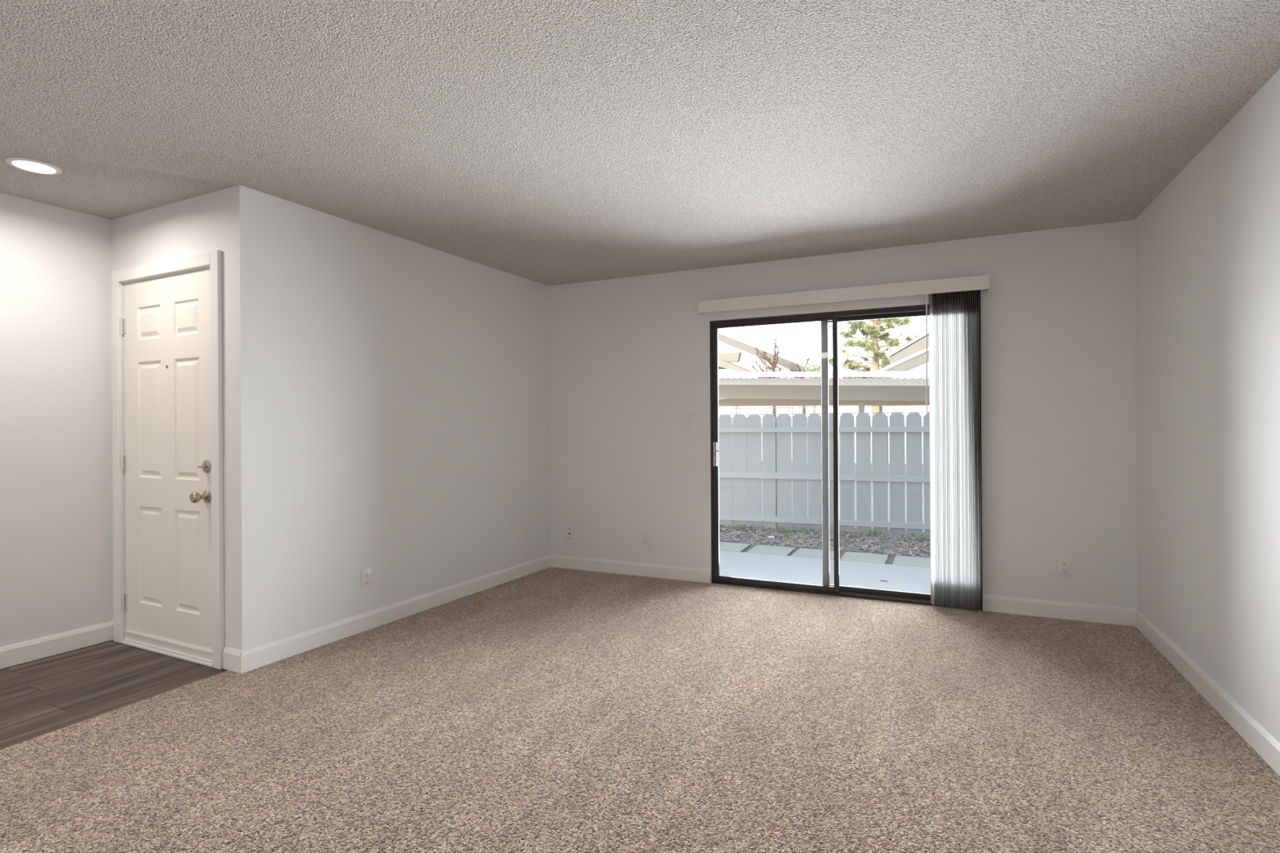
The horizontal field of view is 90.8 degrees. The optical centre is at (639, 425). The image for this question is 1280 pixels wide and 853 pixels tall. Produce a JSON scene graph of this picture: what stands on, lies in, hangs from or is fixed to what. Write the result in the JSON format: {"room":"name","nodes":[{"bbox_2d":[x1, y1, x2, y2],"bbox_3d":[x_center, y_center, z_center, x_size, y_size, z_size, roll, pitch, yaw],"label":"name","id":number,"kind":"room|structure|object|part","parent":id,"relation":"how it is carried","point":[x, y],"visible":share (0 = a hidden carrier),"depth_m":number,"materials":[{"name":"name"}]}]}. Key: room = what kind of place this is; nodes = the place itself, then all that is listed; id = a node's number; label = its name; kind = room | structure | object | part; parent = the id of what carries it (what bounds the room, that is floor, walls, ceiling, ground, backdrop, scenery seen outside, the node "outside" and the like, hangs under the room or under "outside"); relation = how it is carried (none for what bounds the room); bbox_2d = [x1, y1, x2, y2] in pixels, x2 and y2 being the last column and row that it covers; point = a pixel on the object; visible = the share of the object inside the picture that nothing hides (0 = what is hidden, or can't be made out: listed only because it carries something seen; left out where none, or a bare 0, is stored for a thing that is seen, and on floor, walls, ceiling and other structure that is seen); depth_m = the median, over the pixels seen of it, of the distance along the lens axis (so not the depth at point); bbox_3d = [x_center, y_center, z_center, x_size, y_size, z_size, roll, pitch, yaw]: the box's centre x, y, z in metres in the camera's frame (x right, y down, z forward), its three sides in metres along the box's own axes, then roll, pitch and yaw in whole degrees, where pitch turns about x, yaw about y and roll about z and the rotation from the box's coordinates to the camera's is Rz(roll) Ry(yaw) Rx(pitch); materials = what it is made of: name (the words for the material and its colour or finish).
{"room":"empty living room","nodes":[
{"label":"empty living room","id":0,"kind":"room"},
{"bbox_2d":[0,192,114,670],"bbox_3d":[-4.231,0.040,1.460,0.121,2.460,5.245,0,0,26],"label":"wall","id":1,"kind":"structure","parent":0,"point":[56,490],"depth_m":3.43,"materials":[{"name":"white paint"}]},
{"bbox_2d":[0,620,114,668],"bbox_3d":[-4.165,1.197,1.431,0.016,0.106,5.005,0,0,26],"label":"baseboard","id":2,"kind":"structure","parent":1,"relation":"attached to","point":[35,649],"depth_m":3.43,"materials":[{"name":"white paint"}]},
{"bbox_2d":[0,640,228,750],"bbox_3d":[-1.163,1.314,1.497,6.000,0.155,8.100,0,0,25],"label":"floor","id":3,"kind":"structure","parent":0,"point":[40,697],"depth_m":3.03,"materials":[{"name":"wood"}]},
{"bbox_2d":[0,567,1279,852],"bbox_3d":[-0.615,1.235,1.238,4.308,0.014,7.693,0,0,25],"label":"carpet","id":4,"kind":"object","parent":3,"relation":"on","point":[550,709],"visible":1,"depth_m":2.44,"materials":[{"name":"beige carpet"}]},
{"bbox_2d":[111,185,242,670],"bbox_3d":[-2.506,0.030,3.473,1.187,2.460,0.120,0,0,26],"label":"wall","id":5,"kind":"structure","parent":0,"point":[208,222],"depth_m":3.22,"materials":[{"name":"white paint"}]},
{"bbox_2d":[120,266,212,667],"bbox_3d":[-2.567,0.211,3.462,0.860,2.066,0.193,0,0,26],"label":"door","id":6,"kind":"structure","parent":5,"relation":"in","point":[166,328],"depth_m":3.44,"materials":[{"name":"white paint"}]},
{"bbox_3d":[-2.737,-0.573,3.526,0.190,0.148,0.010,0,0,26],"label":"panel","id":7,"kind":"part","parent":6,"relation":"part of","materials":[{"name":"white paint"}]},
{"bbox_3d":[-2.734,-0.032,3.526,0.190,0.614,0.010,0,0,26],"label":"panel","id":8,"kind":"part","parent":6,"relation":"part of","materials":[{"name":"white paint"}]},
{"bbox_3d":[-2.729,0.729,3.526,0.190,0.508,0.010,0,0,26],"label":"panel","id":9,"kind":"part","parent":6,"relation":"part of","materials":[{"name":"white paint"}]},
{"bbox_3d":[-2.420,-0.575,3.374,0.190,0.148,0.010,0,0,26],"label":"panel","id":10,"kind":"part","parent":6,"relation":"part of","materials":[{"name":"white paint"}]},
{"bbox_3d":[-2.417,-0.034,3.374,0.190,0.614,0.010,0,0,26],"label":"panel","id":11,"kind":"part","parent":6,"relation":"part of","materials":[{"name":"white paint"}]},
{"bbox_3d":[-2.412,0.727,3.374,0.190,0.508,0.010,0,0,26],"label":"panel","id":12,"kind":"part","parent":6,"relation":"part of","materials":[{"name":"white paint"}]},
{"bbox_3d":[-2.269,0.370,3.255,0.068,0.068,0.076,0,0,26],"label":"knob","id":13,"kind":"part","parent":6,"relation":"part of","materials":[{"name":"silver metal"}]},
{"bbox_2d":[111,249,224,669],"bbox_3d":[-2.581,0.177,3.429,1.000,2.134,0.024,0,0,26],"label":"trim","id":14,"kind":"structure","parent":5,"relation":"attached to","point":[213,259],"depth_m":3.25,"materials":[{"name":"white paint"}]},
{"bbox_3d":[-3.002,0.180,3.632,0.066,2.134,0.024,0,0,26],"label":"casing","id":15,"kind":"part","parent":14,"relation":"part of","materials":[{"name":"white paint"}]},
{"bbox_3d":[-2.587,-0.855,3.429,0.868,0.069,0.024,0,0,26],"label":"casing","id":16,"kind":"part","parent":14,"relation":"part of","materials":[{"name":"white paint"}]},
{"bbox_3d":[-2.160,0.174,3.226,0.066,2.134,0.024,0,0,26],"label":"casing","id":17,"kind":"part","parent":14,"relation":"part of","materials":[{"name":"white paint"}]},
{"bbox_2d":[222,647,244,673],"bbox_3d":[-2.049,1.184,3.182,0.150,0.106,0.013,0,0,26],"label":"baseboard","id":18,"kind":"structure","parent":5,"relation":"attached to","point":[231,657],"depth_m":3.18,"materials":[{"name":"white paint"}]},
{"bbox_2d":[239,184,550,651],"bbox_3d":[-1.445,0.023,4.355,0.120,2.460,2.628,0,0,27],"label":"wall","id":19,"kind":"structure","parent":0,"point":[395,390],"depth_m":3.88,"materials":[{"name":"white paint"}]},
{"bbox_2d":[361,568,371,589],"bbox_3d":[-1.649,0.923,3.810,0.008,0.114,0.070,0,0,28],"label":"wall outlet","id":20,"kind":"object","parent":19,"relation":"attached to","point":[366,573],"visible":1,"depth_m":3.81,"materials":[{"name":"white plastic"}]},
{"bbox_2d":[240,554,551,673],"bbox_3d":[-1.382,1.180,4.318,0.013,0.106,2.641,0,0,27],"label":"baseboard","id":21,"kind":"structure","parent":19,"relation":"attached to","point":[254,658],"depth_m":3.86,"materials":[{"name":"white paint"}]},
{"bbox_2d":[524,524,530,539],"bbox_3d":[-0.925,0.882,5.211,0.006,0.118,0.068,0,0,27],"label":"blank plate","id":22,"kind":"object","parent":19,"relation":"attached to","point":[527,528],"visible":1,"depth_m":5.21,"materials":[{"name":"white paint"}]},
{"bbox_2d":[0,0,1279,285],"bbox_3d":[-1.179,-1.289,1.497,6.000,0.160,8.100,0,0,25],"label":"ceiling","id":23,"kind":"structure","parent":0,"point":[545,142],"depth_m":2.44,"materials":[{"name":"white paint"}]},
{"bbox_2d":[4,156,62,174],"bbox_3d":[-2.792,-1.195,2.912,0.190,0.011,0.190,0,0,25],"label":"recessed light","id":24,"kind":"object","parent":23,"relation":"in","point":[31,165],"visible":1,"depth_m":2.90,"materials":[{"name":"white paint"}]},
{"bbox_2d":[548,219,1137,608],"bbox_3d":[1.121,0.007,4.697,4.373,2.460,0.121,0,0,24],"label":"wall","id":25,"kind":"structure","parent":0,"point":[629,357],"depth_m":4.13,"materials":[{"name":"white paint"}]},
{"bbox_2d":[566,526,573,540],"bbox_3d":[-0.603,0.927,5.403,0.070,0.114,0.018,0,0,24],"label":"phone jack","id":26,"kind":"object","parent":25,"relation":"attached to","point":[570,533],"visible":1,"depth_m":5.40,"materials":[{"name":"white plastic"}]},
{"bbox_2d":[550,554,711,582],"bbox_3d":[-0.118,1.172,5.187,1.458,0.106,0.013,0,0,24],"label":"baseboard","id":27,"kind":"structure","parent":25,"relation":"attached to","point":[648,570],"depth_m":5.15,"materials":[{"name":"white paint"}]},
{"bbox_2d":[642,530,650,545],"bbox_3d":[0.051,0.912,5.112,0.070,0.114,0.008,0,0,24],"label":"wall outlet","id":28,"kind":"object","parent":25,"relation":"attached to","point":[646,534],"visible":1,"depth_m":5.11,"materials":[{"name":"white plastic"}]},
{"bbox_2d":[698,274,989,612],"bbox_3d":[1.363,0.122,4.468,1.951,2.156,0.097,0,0,24],"label":"vertical blind","id":29,"kind":"object","parent":25,"relation":"attached to","point":[954,303],"visible":1,"depth_m":4.14,"materials":[{"name":"white plastic"}]},
{"bbox_2d":[710,304,979,610],"bbox_3d":[1.401,0.205,4.552,1.830,2.026,0.146,0,0,24],"label":"door","id":30,"kind":"structure","parent":25,"relation":"in","point":[826,588],"depth_m":4.59,"materials":[{"name":"black metal"}]},
{"bbox_3d":[0.577,0.223,4.875,0.023,0.185,0.008,0,0,24],"label":"latch plate","id":31,"kind":"part","parent":30,"relation":"part of","materials":[{"name":"beige"}]},
{"bbox_3d":[0.588,0.223,4.857,0.008,0.185,0.032,0,0,24],"label":"pull handle","id":32,"kind":"part","parent":30,"relation":"part of","materials":[{"name":"grey metal"}]},
{"bbox_3d":[0.997,0.207,4.702,0.856,1.981,0.014,0,0,24],"label":"sash","id":33,"kind":"part","parent":30,"relation":"part of","materials":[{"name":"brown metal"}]},
{"bbox_3d":[1.411,1.206,4.562,1.798,0.022,0.124,0,0,24],"label":"sill","id":34,"kind":"part","parent":30,"relation":"part of","materials":[{"name":"brown metal"}]},
{"bbox_3d":[1.781,0.202,4.404,0.900,1.981,0.014,0,0,24],"label":"sash","id":35,"kind":"part","parent":30,"relation":"part of","materials":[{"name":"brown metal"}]},
{"bbox_2d":[982,594,1136,626],"bbox_3d":[2.605,1.155,3.956,0.831,0.106,0.013,0,0,24],"label":"baseboard","id":36,"kind":"structure","parent":25,"relation":"attached to","point":[1119,615],"depth_m":3.94,"materials":[{"name":"white paint"}]},
{"bbox_2d":[1057,557,1071,576],"bbox_3d":[2.647,0.884,3.939,0.070,0.114,0.008,0,0,24],"label":"wall outlet","id":37,"kind":"object","parent":25,"relation":"attached to","point":[1064,563],"visible":1,"depth_m":3.94,"materials":[{"name":"white plastic"}]},
{"bbox_2d":[1061,567,1067,573],"bbox_3d":[2.646,0.903,3.937,0.033,0.033,0.002,0,0,24],"label":"receptacle","id":38,"kind":"object","parent":37,"relation":"attached to","point":[1064,570],"depth_m":3.94,"materials":[{"name":"grey plastic"}]},
{"bbox_2d":[1061,561,1067,566],"bbox_3d":[2.645,0.864,3.937,0.033,0.033,0.002,0,0,24],"label":"receptacle","id":39,"kind":"object","parent":37,"relation":"attached to","point":[1063,563],"depth_m":3.94,"materials":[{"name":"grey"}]},
{"bbox_2d":[1134,68,1279,742],"bbox_3d":[1.355,0.006,0.232,0.120,2.460,7.822,0,0,25],"label":"wall","id":40,"kind":"structure","parent":0,"point":[1207,246],"depth_m":2.67,"materials":[{"name":"white paint"}]},
{"bbox_2d":[1135,608,1279,776],"bbox_3d":[1.328,1.163,0.315,0.013,0.106,7.702,0,0,25],"label":"baseboard","id":41,"kind":"structure","parent":40,"relation":"attached to","point":[1263,742],"depth_m":2.66,"materials":[{"name":"white paint"}]},
{"label":"outside","id":42,"kind":"structure","parent":0,"visible":0},
{"bbox_3d":[13.694,1.455,40.462,70.000,0.370,75.160,0,0,25],"label":"ground","id":43,"kind":"structure","parent":42,"visible":0},
{"bbox_2d":[719,550,930,594],"bbox_3d":[1.470,1.310,5.408,8.000,0.070,1.355,0,0,25],"label":"patio slab","id":44,"kind":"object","parent":43,"relation":"on","point":[790,569],"visible":0.07,"depth_m":5.49,"materials":[{"name":"concrete"}]},
{"bbox_2d":[719,520,930,564],"bbox_3d":[2.011,1.299,7.130,8.500,0.022,2.200,0,0,25],"label":"soil bed","id":45,"kind":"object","parent":43,"relation":"on","point":[891,557],"visible":0.09,"depth_m":7.00,"materials":[{"name":"brown soil"}]},
{"bbox_2d":[718,412,930,537],"bbox_3d":[1.853,0.571,7.765,7.100,1.439,0.151,0,0,21],"label":"wooden fence","id":46,"kind":"object","parent":45,"relation":"on","point":[740,435],"visible":0.24,"depth_m":7.61,"materials":[{"name":"paint"}]},
{"bbox_3d":[1.677,0.616,7.865,0.090,1.340,0.089,0,0,21],"label":"post","id":47,"kind":"part","parent":46,"relation":"part of","materials":[{"name":"paint"}]},
{"bbox_3d":[1.830,0.055,7.713,7.100,0.064,0.039,0,0,21],"label":"rail","id":48,"kind":"part","parent":46,"relation":"part of","materials":[{"name":"paint"}]},
{"bbox_3d":[1.833,0.618,7.713,7.100,0.079,0.039,0,0,21],"label":"rail","id":49,"kind":"part","parent":46,"relation":"part of","materials":[{"name":"paint"}]},
{"bbox_3d":[1.836,1.159,7.713,7.100,0.068,0.039,0,0,21],"label":"rail","id":50,"kind":"part","parent":46,"relation":"part of","materials":[{"name":"paint"}]},
{"bbox_2d":[719,542,930,568],"bbox_3d":[1.755,1.283,6.291,6.827,0.019,0.444,0,0,25],"label":"path","id":51,"kind":"structure","parent":45,"relation":"on","point":[725,546],"depth_m":6.23,"materials":[{"name":"concrete"}]},
{"bbox_2d":[719,524,930,558],"bbox_3d":[1.973,1.276,7.169,7.040,0.046,1.314,0,0,25],"label":"mulch","id":52,"kind":"object","parent":45,"relation":"on","point":[869,542],"visible":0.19,"depth_m":6.97,"materials":[{"name":"brown plant"}]},
{"bbox_2d":[719,523,930,539],"bbox_3d":[2.201,1.227,7.354,4.888,0.091,0.302,0,0,21],"label":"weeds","id":53,"kind":"object","parent":45,"relation":"on","point":[874,531],"visible":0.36,"depth_m":7.45,"materials":[{"name":"plant"}]},
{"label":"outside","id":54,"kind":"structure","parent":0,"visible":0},
{"bbox_2d":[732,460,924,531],"bbox_3d":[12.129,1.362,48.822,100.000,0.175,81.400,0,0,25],"label":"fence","id":55,"kind":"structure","parent":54,"point":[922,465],"depth_m":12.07,"materials":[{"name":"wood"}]},
{"bbox_2d":[718,351,764,417],"bbox_3d":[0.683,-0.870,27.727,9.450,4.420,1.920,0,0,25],"label":"house","id":56,"kind":"structure","parent":55,"relation":"on","point":[725,359],"depth_m":26.02,"materials":[{"name":"white paint"}]},
{"bbox_2d":[718,330,821,422],"bbox_3d":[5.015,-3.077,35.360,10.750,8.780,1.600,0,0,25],"label":"apartment building","id":57,"kind":"structure","parent":55,"relation":"on","point":[748,357],"depth_m":34.42,"materials":[{"name":"white paint"}]},
{"bbox_2d":[751,337,787,417],"bbox_3d":[6.778,-1.541,32.496,1.778,5.692,1.401,0,0,-13],"label":"bare tree","id":58,"kind":"object","parent":55,"relation":"on","point":[773,364],"visible":0.46,"depth_m":32.49,"materials":[{"name":"brown plant"}]},
{"bbox_2d":[790,355,809,415],"bbox_3d":[8.118,-1.045,31.093,1.321,4.685,0.998,0,0,25],"label":"bare shrub","id":59,"kind":"object","parent":55,"relation":"on","point":[808,358],"visible":0.16,"depth_m":31.06,"materials":[{"name":"brown plant"}]},
{"bbox_2d":[803,357,829,413],"bbox_3d":[8.239,-0.953,29.516,1.261,4.492,1.240,0,0,25],"label":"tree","id":60,"kind":"object","parent":55,"relation":"on","point":[815,367],"visible":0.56,"depth_m":29.41,"materials":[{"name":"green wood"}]},
{"bbox_2d":[718,371,929,413],"bbox_3d":[3.314,-0.144,17.467,23.000,2.946,7.600,0,0,25],"label":"carport","id":61,"kind":"object","parent":55,"relation":"on","point":[734,392],"visible":0.22,"depth_m":14.76,"materials":[{"name":"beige metal"}]},
{"bbox_3d":[5.234,0.387,14.918,0.120,1.860,0.120,0,0,25],"label":"post","id":62,"kind":"part","parent":61,"relation":"part of","materials":[{"name":"metal"}]},
{"bbox_3d":[6.825,0.377,17.882,0.080,1.860,0.080,0,0,25],"label":"post","id":63,"kind":"part","parent":61,"relation":"part of","materials":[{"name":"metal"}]},
{"bbox_2d":[718,404,929,465],"bbox_3d":[5.097,0.308,22.379,38.000,2.020,0.030,0,0,25],"label":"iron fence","id":64,"kind":"object","parent":55,"relation":"on","point":[799,406],"visible":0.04,"depth_m":21.56,"materials":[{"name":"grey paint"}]},
{"bbox_3d":[5.091,-0.627,22.379,38.000,0.030,0.030,0,0,25],"label":"rail","id":65,"kind":"part","parent":64,"relation":"part of","materials":[{"name":"grey metal"}]},
{"bbox_3d":[5.092,-0.397,22.379,38.000,0.030,0.030,0,0,25],"label":"rail","id":66,"kind":"part","parent":64,"relation":"part of","materials":[{"name":"grey metal"}]},
{"bbox_2d":[732,421,923,464],"bbox_3d":[5.356,0.604,22.921,42.000,1.425,0.200,0,0,25],"label":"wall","id":67,"kind":"structure","parent":55,"relation":"on","point":[888,421],"depth_m":21.59,"materials":[{"name":"white"}]},
{"bbox_2d":[827,316,922,416],"bbox_3d":[13.225,-4.639,35.733,5.297,11.812,5.545,0,0,-28],"label":"pine tree","id":68,"kind":"object","parent":55,"relation":"on","point":[869,344],"visible":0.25,"depth_m":35.16,"materials":[{"name":"green plant"}]},
{"bbox_2d":[875,330,929,421],"bbox_3d":[14.992,-3.213,27.466,8.450,8.930,7.500,0,0,25],"label":"house","id":69,"kind":"structure","parent":55,"relation":"on","point":[911,356],"depth_m":25.61,"materials":[{"name":"white paint"}]}
]}

